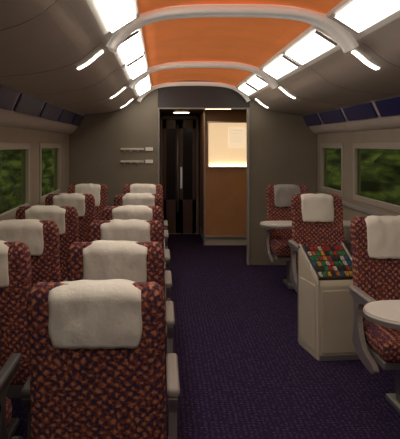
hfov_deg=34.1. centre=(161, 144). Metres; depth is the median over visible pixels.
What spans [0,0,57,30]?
seam
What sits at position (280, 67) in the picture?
lamp
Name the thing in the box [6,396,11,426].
seat cushion
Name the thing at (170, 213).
leaf
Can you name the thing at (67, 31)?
panel
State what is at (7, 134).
wall
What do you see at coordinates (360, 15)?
lamp
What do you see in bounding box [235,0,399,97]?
cove
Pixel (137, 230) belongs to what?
seat
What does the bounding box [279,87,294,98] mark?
lamp
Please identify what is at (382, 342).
seat cushion
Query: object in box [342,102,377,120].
glass
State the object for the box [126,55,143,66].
lamp bezel
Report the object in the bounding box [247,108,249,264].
trim
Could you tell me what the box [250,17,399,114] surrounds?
panel
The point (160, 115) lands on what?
wall
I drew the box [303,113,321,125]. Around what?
glass
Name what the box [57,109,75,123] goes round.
glass
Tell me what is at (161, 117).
frame
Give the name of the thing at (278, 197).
seat
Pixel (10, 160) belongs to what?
hedge
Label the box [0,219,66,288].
seat
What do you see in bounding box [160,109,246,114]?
ceiling
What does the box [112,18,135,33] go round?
lamp bezel
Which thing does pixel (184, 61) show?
rib band
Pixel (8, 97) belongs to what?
glass
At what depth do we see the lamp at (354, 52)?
3.74 m
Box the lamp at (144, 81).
[136,76,148,89]
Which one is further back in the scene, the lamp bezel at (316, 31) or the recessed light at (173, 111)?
the recessed light at (173, 111)
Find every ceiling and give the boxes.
[137,0,341,85]
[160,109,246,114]
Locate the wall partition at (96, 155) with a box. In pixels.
[69,89,157,205]
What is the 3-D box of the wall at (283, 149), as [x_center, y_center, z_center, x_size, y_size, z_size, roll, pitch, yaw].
[1.470,0.325,7.880,0.820,2.250,0.060,0,0,0]
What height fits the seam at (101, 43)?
0.192 m
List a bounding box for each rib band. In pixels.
[106,4,358,51]
[129,61,278,88]
[137,82,249,101]
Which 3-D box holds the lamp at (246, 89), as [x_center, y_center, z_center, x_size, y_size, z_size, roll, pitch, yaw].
[0.960,-0.626,7.327,0.130,0.088,0.665,0,0,0]
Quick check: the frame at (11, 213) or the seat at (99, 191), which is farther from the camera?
the seat at (99, 191)
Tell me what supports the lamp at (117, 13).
attached to the cove at (94, 6)
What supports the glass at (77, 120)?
attached to the rack face at (8, 118)
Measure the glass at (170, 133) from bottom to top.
1.170 m
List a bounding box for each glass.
[0,86,18,110]
[13,93,43,116]
[39,102,62,120]
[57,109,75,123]
[71,114,83,125]
[166,129,175,199]
[183,129,191,199]
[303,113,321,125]
[318,109,345,123]
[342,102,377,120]
[375,96,399,116]
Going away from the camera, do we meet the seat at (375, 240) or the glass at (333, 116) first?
the seat at (375, 240)
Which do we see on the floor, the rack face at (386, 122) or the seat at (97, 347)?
the seat at (97, 347)
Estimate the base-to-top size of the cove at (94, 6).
0.139 m
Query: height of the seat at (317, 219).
1.027 m
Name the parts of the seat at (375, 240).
armrest frame, backrest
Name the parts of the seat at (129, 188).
backrest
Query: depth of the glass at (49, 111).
5.63 m
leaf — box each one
[163,120,178,232]
[180,120,195,232]
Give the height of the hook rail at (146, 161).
0.052 m
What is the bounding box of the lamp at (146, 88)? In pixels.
[137,84,149,94]
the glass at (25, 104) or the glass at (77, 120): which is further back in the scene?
the glass at (77, 120)
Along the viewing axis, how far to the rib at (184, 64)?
5.88 m
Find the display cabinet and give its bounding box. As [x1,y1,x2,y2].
[297,243,358,360]
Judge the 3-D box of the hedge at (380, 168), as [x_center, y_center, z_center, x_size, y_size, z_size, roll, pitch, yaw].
[6.523,-0.528,9.500,2.978,6.355,59.000,0,0,0]
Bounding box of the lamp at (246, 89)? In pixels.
[238,84,255,95]
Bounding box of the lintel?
[158,80,249,107]
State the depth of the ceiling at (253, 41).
4.59 m
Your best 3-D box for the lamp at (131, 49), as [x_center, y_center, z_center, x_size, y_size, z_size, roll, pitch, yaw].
[-0.200,-0.626,4.270,0.130,0.088,0.920,0,0,0]
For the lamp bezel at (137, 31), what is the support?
attached to the cove at (94, 6)
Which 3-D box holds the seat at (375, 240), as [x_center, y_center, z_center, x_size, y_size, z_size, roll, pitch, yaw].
[1.345,0.936,3.631,0.530,1.028,0.662,0,0,0]
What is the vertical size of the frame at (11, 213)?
0.560 m
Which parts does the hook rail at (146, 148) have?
rail, number plate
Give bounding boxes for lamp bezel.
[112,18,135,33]
[121,30,138,43]
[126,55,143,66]
[282,55,299,66]
[314,30,336,45]
[333,17,357,33]
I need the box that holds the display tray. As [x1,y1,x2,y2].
[302,246,352,279]
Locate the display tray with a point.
(318, 262)
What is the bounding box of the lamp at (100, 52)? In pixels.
[77,51,103,69]
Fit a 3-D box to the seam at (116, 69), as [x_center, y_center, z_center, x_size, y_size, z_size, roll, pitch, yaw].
[-0.621,-0.459,4.723,0.595,0.192,0.005,0,0,0]
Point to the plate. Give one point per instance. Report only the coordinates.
(168, 233)
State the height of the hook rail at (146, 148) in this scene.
0.052 m
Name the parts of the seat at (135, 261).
backrest, armrest frame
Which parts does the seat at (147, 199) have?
backrest, armrest frame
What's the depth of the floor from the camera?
4.16 m
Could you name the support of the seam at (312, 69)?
attached to the panel at (344, 70)
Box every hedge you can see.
[0,148,53,213]
[327,148,399,205]
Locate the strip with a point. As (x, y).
(160, 108)
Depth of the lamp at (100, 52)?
3.73 m
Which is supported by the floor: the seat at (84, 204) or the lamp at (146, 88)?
the seat at (84, 204)
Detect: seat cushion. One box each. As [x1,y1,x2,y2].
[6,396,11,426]
[269,239,291,256]
[363,320,399,362]
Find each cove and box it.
[86,0,151,97]
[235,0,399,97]
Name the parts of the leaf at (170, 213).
handle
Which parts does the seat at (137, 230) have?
backrest, armrest frame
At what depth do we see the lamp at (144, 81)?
6.56 m
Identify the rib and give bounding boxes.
[108,5,357,50]
[130,62,277,88]
[138,82,249,101]
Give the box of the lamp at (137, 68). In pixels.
[127,57,146,78]
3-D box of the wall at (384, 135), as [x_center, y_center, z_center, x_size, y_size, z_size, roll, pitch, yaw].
[1.910,0.350,4.650,0.060,2.200,12.300,0,0,0]
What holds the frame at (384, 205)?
attached to the wall at (384, 135)
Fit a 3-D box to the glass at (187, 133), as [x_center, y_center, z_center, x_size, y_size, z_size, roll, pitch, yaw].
[0.422,0.315,10.674,0.166,1.170,0.008,0,0,0]
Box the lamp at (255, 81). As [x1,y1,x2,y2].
[247,75,267,89]
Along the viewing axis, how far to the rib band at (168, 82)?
7.79 m
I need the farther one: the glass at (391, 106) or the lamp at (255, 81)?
the lamp at (255, 81)
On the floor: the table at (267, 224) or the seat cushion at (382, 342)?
the table at (267, 224)
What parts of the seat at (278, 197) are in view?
armrest frame, backrest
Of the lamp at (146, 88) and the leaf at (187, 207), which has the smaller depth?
the lamp at (146, 88)
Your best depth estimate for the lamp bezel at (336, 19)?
3.38 m
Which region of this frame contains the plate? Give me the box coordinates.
[168,233,198,233]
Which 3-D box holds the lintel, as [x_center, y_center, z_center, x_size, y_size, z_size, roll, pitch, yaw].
[0.505,-0.625,7.876,1.110,0.350,0.048,0,0,0]
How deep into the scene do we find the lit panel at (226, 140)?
9.38 m
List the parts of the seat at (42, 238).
backrest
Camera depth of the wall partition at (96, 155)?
7.85 m
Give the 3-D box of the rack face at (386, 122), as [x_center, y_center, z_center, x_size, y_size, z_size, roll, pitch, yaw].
[1.788,-0.255,3.175,0.217,0.249,9.350,0,0,0]
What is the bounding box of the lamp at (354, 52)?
[351,50,378,69]
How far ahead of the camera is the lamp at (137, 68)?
5.27 m
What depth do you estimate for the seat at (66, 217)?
4.53 m
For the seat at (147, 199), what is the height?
1.028 m
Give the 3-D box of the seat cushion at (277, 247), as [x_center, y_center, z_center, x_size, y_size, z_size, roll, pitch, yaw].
[1.345,1.056,6.670,0.430,0.128,0.440,0,0,0]
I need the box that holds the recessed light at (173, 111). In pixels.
[173,111,189,112]
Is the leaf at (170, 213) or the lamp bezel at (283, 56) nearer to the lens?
the lamp bezel at (283, 56)
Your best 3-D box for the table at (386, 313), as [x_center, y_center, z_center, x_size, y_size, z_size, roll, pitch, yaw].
[1.367,1.083,2.800,0.986,0.735,0.412,0,0,0]
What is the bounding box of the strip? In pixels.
[160,108,246,108]
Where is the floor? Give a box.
[11,233,399,438]
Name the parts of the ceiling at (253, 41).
orange panel, orange panel, orange panel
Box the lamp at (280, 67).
[263,56,297,78]
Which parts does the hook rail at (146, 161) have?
rail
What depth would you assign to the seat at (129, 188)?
7.07 m
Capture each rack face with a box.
[0,81,84,133]
[302,93,399,133]
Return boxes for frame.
[0,142,29,219]
[39,143,60,203]
[160,116,198,232]
[320,143,343,196]
[353,142,399,212]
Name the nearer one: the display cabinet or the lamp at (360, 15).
the lamp at (360, 15)
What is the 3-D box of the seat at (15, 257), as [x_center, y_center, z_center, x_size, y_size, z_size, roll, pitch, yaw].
[-0.810,0.936,3.139,0.530,1.028,0.662,0,0,0]
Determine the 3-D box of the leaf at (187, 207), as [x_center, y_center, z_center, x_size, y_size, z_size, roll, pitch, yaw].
[0.422,0.515,10.643,0.266,1.850,0.094,0,0,0]
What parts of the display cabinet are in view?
kick plate, door panel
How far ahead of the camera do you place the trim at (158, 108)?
7.83 m
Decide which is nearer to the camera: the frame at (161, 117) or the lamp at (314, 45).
the lamp at (314, 45)
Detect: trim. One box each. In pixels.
[158,108,159,183]
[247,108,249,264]
[315,192,393,215]
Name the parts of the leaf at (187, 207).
handle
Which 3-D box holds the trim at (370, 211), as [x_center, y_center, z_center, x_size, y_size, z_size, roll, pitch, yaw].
[1.863,0.595,3.175,0.035,0.050,9.350,0,0,0]
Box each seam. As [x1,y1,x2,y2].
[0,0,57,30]
[3,43,101,76]
[38,69,116,94]
[312,69,390,94]
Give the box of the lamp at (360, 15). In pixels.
[335,0,399,32]
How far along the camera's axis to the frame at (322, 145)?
7.21 m
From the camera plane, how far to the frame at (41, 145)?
6.46 m
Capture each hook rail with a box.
[121,147,152,151]
[121,160,152,163]
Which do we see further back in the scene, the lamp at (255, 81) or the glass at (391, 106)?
the lamp at (255, 81)
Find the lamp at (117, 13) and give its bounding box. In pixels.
[97,0,135,31]
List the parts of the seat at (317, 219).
armrest frame, backrest, armrest frame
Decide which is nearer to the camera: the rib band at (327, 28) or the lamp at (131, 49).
the rib band at (327, 28)
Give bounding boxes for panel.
[0,0,136,114]
[207,121,246,167]
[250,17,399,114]
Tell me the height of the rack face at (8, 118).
0.249 m
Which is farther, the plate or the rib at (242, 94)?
the plate
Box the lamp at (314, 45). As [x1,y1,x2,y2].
[285,31,334,64]
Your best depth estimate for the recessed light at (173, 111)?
9.61 m
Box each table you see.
[260,221,350,228]
[363,300,399,329]
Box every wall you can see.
[0,126,68,219]
[160,115,199,232]
[200,111,246,244]
[250,98,317,264]
[318,128,399,256]
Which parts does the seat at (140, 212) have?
backrest, armrest frame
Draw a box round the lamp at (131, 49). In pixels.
[118,33,142,64]
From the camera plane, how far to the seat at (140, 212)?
4.52 m
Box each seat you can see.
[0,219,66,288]
[0,240,31,438]
[0,353,22,438]
[15,205,78,281]
[21,279,179,438]
[45,193,94,241]
[67,240,174,353]
[68,183,107,219]
[88,219,171,335]
[102,205,169,301]
[114,193,168,248]
[123,184,167,249]
[265,184,306,288]
[288,193,351,291]
[349,215,399,413]
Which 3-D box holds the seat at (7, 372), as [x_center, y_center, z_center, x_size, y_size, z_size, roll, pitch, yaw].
[-0.810,0.936,2.288,0.530,1.028,0.663,0,0,0]

